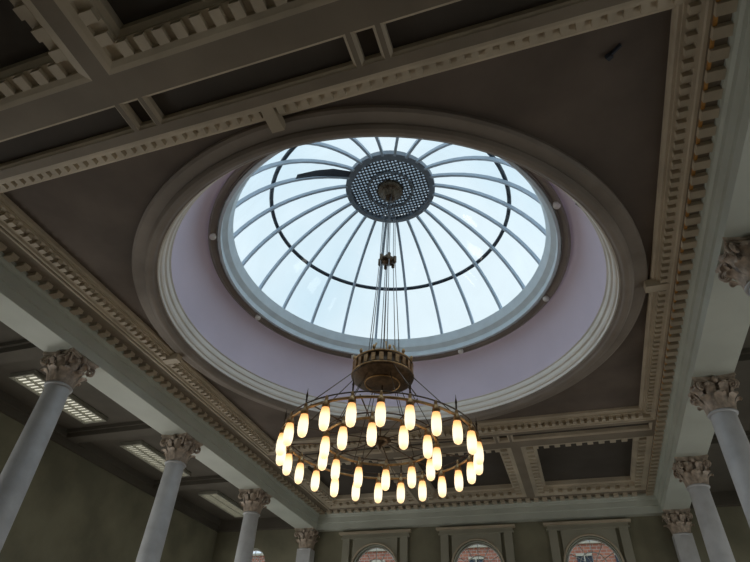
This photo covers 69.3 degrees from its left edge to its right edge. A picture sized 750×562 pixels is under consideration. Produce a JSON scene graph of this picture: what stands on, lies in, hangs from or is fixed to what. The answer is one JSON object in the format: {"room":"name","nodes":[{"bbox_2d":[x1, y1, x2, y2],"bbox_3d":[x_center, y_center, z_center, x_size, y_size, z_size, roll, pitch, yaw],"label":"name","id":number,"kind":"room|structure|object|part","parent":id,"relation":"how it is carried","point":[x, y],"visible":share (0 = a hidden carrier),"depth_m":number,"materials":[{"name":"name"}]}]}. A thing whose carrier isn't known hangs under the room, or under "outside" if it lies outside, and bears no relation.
{"room":"grand hall","nodes":[
{"label":"grand hall","id":0,"kind":"room"},
{"bbox_2d":[0,412,217,561],"bbox_3d":[-12.283,6.789,13.690,0.400,9.280,27.680,-10,-42,15],"label":"wall","id":1,"kind":"structure","parent":0,"point":[72,509],"depth_m":19.12,"materials":[{"name":"paint"}]},
{"bbox_2d":[0,339,749,531],"bbox_3d":[0.065,1.274,13.110,25.200,0.484,27.680,-10,-42,15],"label":"trim","id":2,"kind":"structure","parent":1,"relation":"attached to","point":[76,440],"depth_m":18.67,"materials":[{"name":"paint"}]},
{"bbox_2d":[216,491,740,532],"bbox_3d":[0.060,1.351,13.046,25.200,0.684,27.680,-10,-42,15],"label":"trim","id":3,"kind":"structure","parent":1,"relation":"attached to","point":[634,504],"depth_m":22.52,"materials":[{"name":"paint"}]},
{"bbox_2d":[0,0,749,519],"bbox_3d":[0.084,0.939,13.391,25.200,0.400,27.680,-10,-42,15],"label":"ceiling","id":4,"kind":"structure","parent":0,"point":[606,115],"depth_m":9.09,"materials":[{"name":"paint"}]},
{"bbox_2d":[9,370,107,423],"bbox_3d":[-9.776,3.676,16.929,0.928,0.124,3.168,-10,-42,15],"label":"ceiling light panel","id":5,"kind":"object","parent":4,"relation":"in","point":[32,380],"depth_m":16.98,"materials":[{"name":"white plastic"}]},
{"bbox_2d":[119,440,190,476],"bbox_3d":[-8.227,6.767,20.507,0.928,0.124,3.168,-10,-42,15],"label":"ceiling light panel","id":6,"kind":"object","parent":4,"relation":"in","point":[140,449],"depth_m":20.01,"materials":[{"name":"white plastic"}]},
{"bbox_2d":[198,490,242,517],"bbox_3d":[-6.618,9.978,24.224,0.928,0.124,3.168,-10,-42,15],"label":"ceiling light panel","id":7,"kind":"object","parent":4,"relation":"in","point":[216,497],"depth_m":23.91,"materials":[{"name":"white plastic"}]},
{"bbox_2d":[0,0,712,508],"bbox_3d":[0.180,0.949,13.396,13.040,0.400,25.680,-10,-42,15],"label":"trim","id":8,"kind":"structure","parent":4,"relation":"attached to","point":[118,47],"depth_m":8.97,"materials":[{"name":"paint"}]},
{"bbox_2d":[132,105,670,437],"bbox_3d":[0.249,0.960,13.635,12.112,0.632,12.112,15,-41,-14],"label":"trim","id":9,"kind":"structure","parent":4,"relation":"attached to","point":[627,284],"depth_m":11.14,"materials":[{"name":"paint"}]},
{"bbox_2d":[171,156,606,405],"bbox_3d":[0.298,0.130,14.331,10.608,1.536,10.608,-10,-42,15],"label":"wall","id":10,"kind":"structure","parent":0,"point":[572,302],"depth_m":15.99,"materials":[{"name":"paint"}]},
{"bbox_2d":[217,137,561,356],"bbox_3d":[0.401,-1.635,15.810,9.104,3.378,9.104,-10,-42,15],"label":"dome","id":11,"kind":"object","parent":10,"relation":"attached to","point":[403,178],"visible":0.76,"depth_m":16.57,"materials":[{"name":"white metal"}]},
{"bbox_3d":[-1.484,-3.124,15.900,1.542,0.800,0.308,15,-41,-14],"label":"blackout pane","id":12,"kind":"part","parent":11,"relation":"part of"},
{"bbox_2d":[276,196,483,502],"bbox_3d":[0.270,0.604,13.933,4.300,8.586,4.300,-10,-42,15],"label":"chandelier","id":13,"kind":"object","parent":11,"relation":"hanging from","point":[381,371],"visible":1,"depth_m":11.83,"materials":[{"name":"gold metal"}]},
{"bbox_2d":[346,150,434,222],"bbox_3d":[0.464,-2.713,16.715,2.752,0.560,2.752,-10,-42,15],"label":"vent grille","id":14,"kind":"object","parent":11,"relation":"attached to","point":[404,179],"depth_m":16.60,"materials":[{"name":"grey metal"}]},
{"bbox_2d":[212,506,749,561],"bbox_3d":[4.238,13.365,20.382,25.200,9.280,0.400,-10,-42,15],"label":"wall","id":15,"kind":"structure","parent":0,"point":[651,541],"depth_m":21.88,"materials":[{"name":"paint"}]},
{"bbox_2d":[252,549,263,561],"bbox_3d":[-5.672,14.700,23.573,1.375,5.647,0.080,-10,-42,15],"label":"window","id":16,"kind":"structure","parent":15,"relation":"in","point":[254,549],"depth_m":25.15,"materials":[{"name":"white wood"}]},
{"bbox_2d":[0,0,749,531],"bbox_3d":[-0.031,1.367,13.071,16.208,0.684,27.680,-10,-42,15],"label":"entablature beam","id":17,"kind":"structure","parent":15,"relation":"attached to","point":[714,321],"depth_m":12.66,"materials":[{"name":"paint"}]},
{"bbox_2d":[356,547,395,561],"bbox_3d":[-0.056,13.896,21.837,2.000,5.952,0.080,-10,-42,15],"label":"window","id":18,"kind":"structure","parent":15,"relation":"in","point":[376,548],"depth_m":23.60,"materials":[{"name":"white wood"}]},
{"bbox_2d":[456,543,501,561],"bbox_3d":[4.121,13.158,20.667,2.000,5.952,0.080,-10,-42,15],"label":"window","id":19,"kind":"structure","parent":15,"relation":"in","point":[472,544],"depth_m":22.35,"materials":[{"name":"white wood"}]},
{"bbox_2d":[339,518,635,561],"bbox_3d":[3.976,13.498,19.935,12.080,8.480,0.240,-10,-42,15],"label":"trim","id":20,"kind":"structure","parent":15,"relation":"attached to","point":[571,531],"depth_m":22.22,"materials":[{"name":"paint"}]},
{"bbox_2d":[567,538,620,561],"bbox_3d":[8.298,12.421,19.496,2.000,5.952,0.080,-10,-42,15],"label":"window","id":21,"kind":"structure","parent":15,"relation":"in","point":[587,539],"depth_m":21.11,"materials":[{"name":"white wood"}]},
{"bbox_2d":[605,43,621,60],"bbox_3d":[3.550,-3.402,8.085,0.234,0.096,0.196,-10,-42,15],"label":"ceiling sensor","id":22,"kind":"object","parent":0,"point":[609,55],"depth_m":8.09,"materials":[{"name":"black plastic"}]},
{"label":"floor","id":23,"kind":"structure","parent":0,"visible":0},
{"bbox_2d":[0,347,98,551],"bbox_3d":[-7.904,5.278,11.053,1.083,8.600,1.083,-10,-42,15],"label":"column","id":24,"kind":"structure","parent":23,"relation":"on","point":[17,474],"depth_m":12.40,"materials":[{"name":"stone"}]},
{"bbox_2d":[135,432,202,561],"bbox_3d":[-6.355,8.369,14.632,1.083,8.600,1.083,-10,-42,15],"label":"column","id":25,"kind":"structure","parent":23,"relation":"on","point":[180,447],"depth_m":16.09,"materials":[{"name":"stone"}]},
{"bbox_2d":[234,488,271,561],"bbox_3d":[-4.806,11.460,18.210,1.083,8.600,1.083,-10,-42,15],"label":"column","id":26,"kind":"structure","parent":23,"relation":"on","point":[255,499],"depth_m":20.15,"materials":[{"name":"stone"}]},
{"bbox_2d":[294,527,319,561],"bbox_3d":[-3.265,14.535,21.770,1.083,8.600,0.789,-10,-42,15],"label":"pilaster","id":27,"kind":"object","parent":23,"relation":"on","point":[305,553],"visible":1,"depth_m":24.02,"materials":[{"name":"stone"}]},
{"bbox_2d":[662,508,700,561],"bbox_3d":[11.148,11.989,17.730,1.083,8.600,0.789,-10,-42,15],"label":"pilaster","id":28,"kind":"object","parent":23,"relation":"on","point":[678,523],"visible":1,"depth_m":19.91,"materials":[{"name":"stone"}]},
{"bbox_2d":[672,454,735,561],"bbox_3d":[9.608,8.915,14.171,1.083,8.600,1.083,-10,-42,15],"label":"column","id":29,"kind":"structure","parent":23,"relation":"on","point":[693,471],"depth_m":15.92,"materials":[{"name":"stone"}]},
{"bbox_2d":[688,372,749,527],"bbox_3d":[8.059,5.824,10.592,1.083,8.600,1.083,-10,-42,15],"label":"column","id":30,"kind":"structure","parent":23,"relation":"on","point":[716,395],"depth_m":12.50,"materials":[{"name":"stone"}]},
{"bbox_2d":[715,236,749,295],"bbox_3d":[6.510,2.733,7.013,1.083,8.600,1.083,-10,-42,15],"label":"column","id":31,"kind":"structure","parent":23,"relation":"on","point":[734,264],"depth_m":9.49,"materials":[{"name":"stone"}]},
{"label":"ground","id":32,"kind":"structure","parent":0,"visible":0},
{"bbox_2d":[252,541,618,561],"bbox_3d":[8.122,20.405,29.473,35.520,10.520,3.520,-10,-42,15],"label":"brick building","id":33,"kind":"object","parent":32,"relation":"on","point":[605,551],"visible":0.18,"depth_m":31.58,"materials":[{"name":"brick"}]}
]}

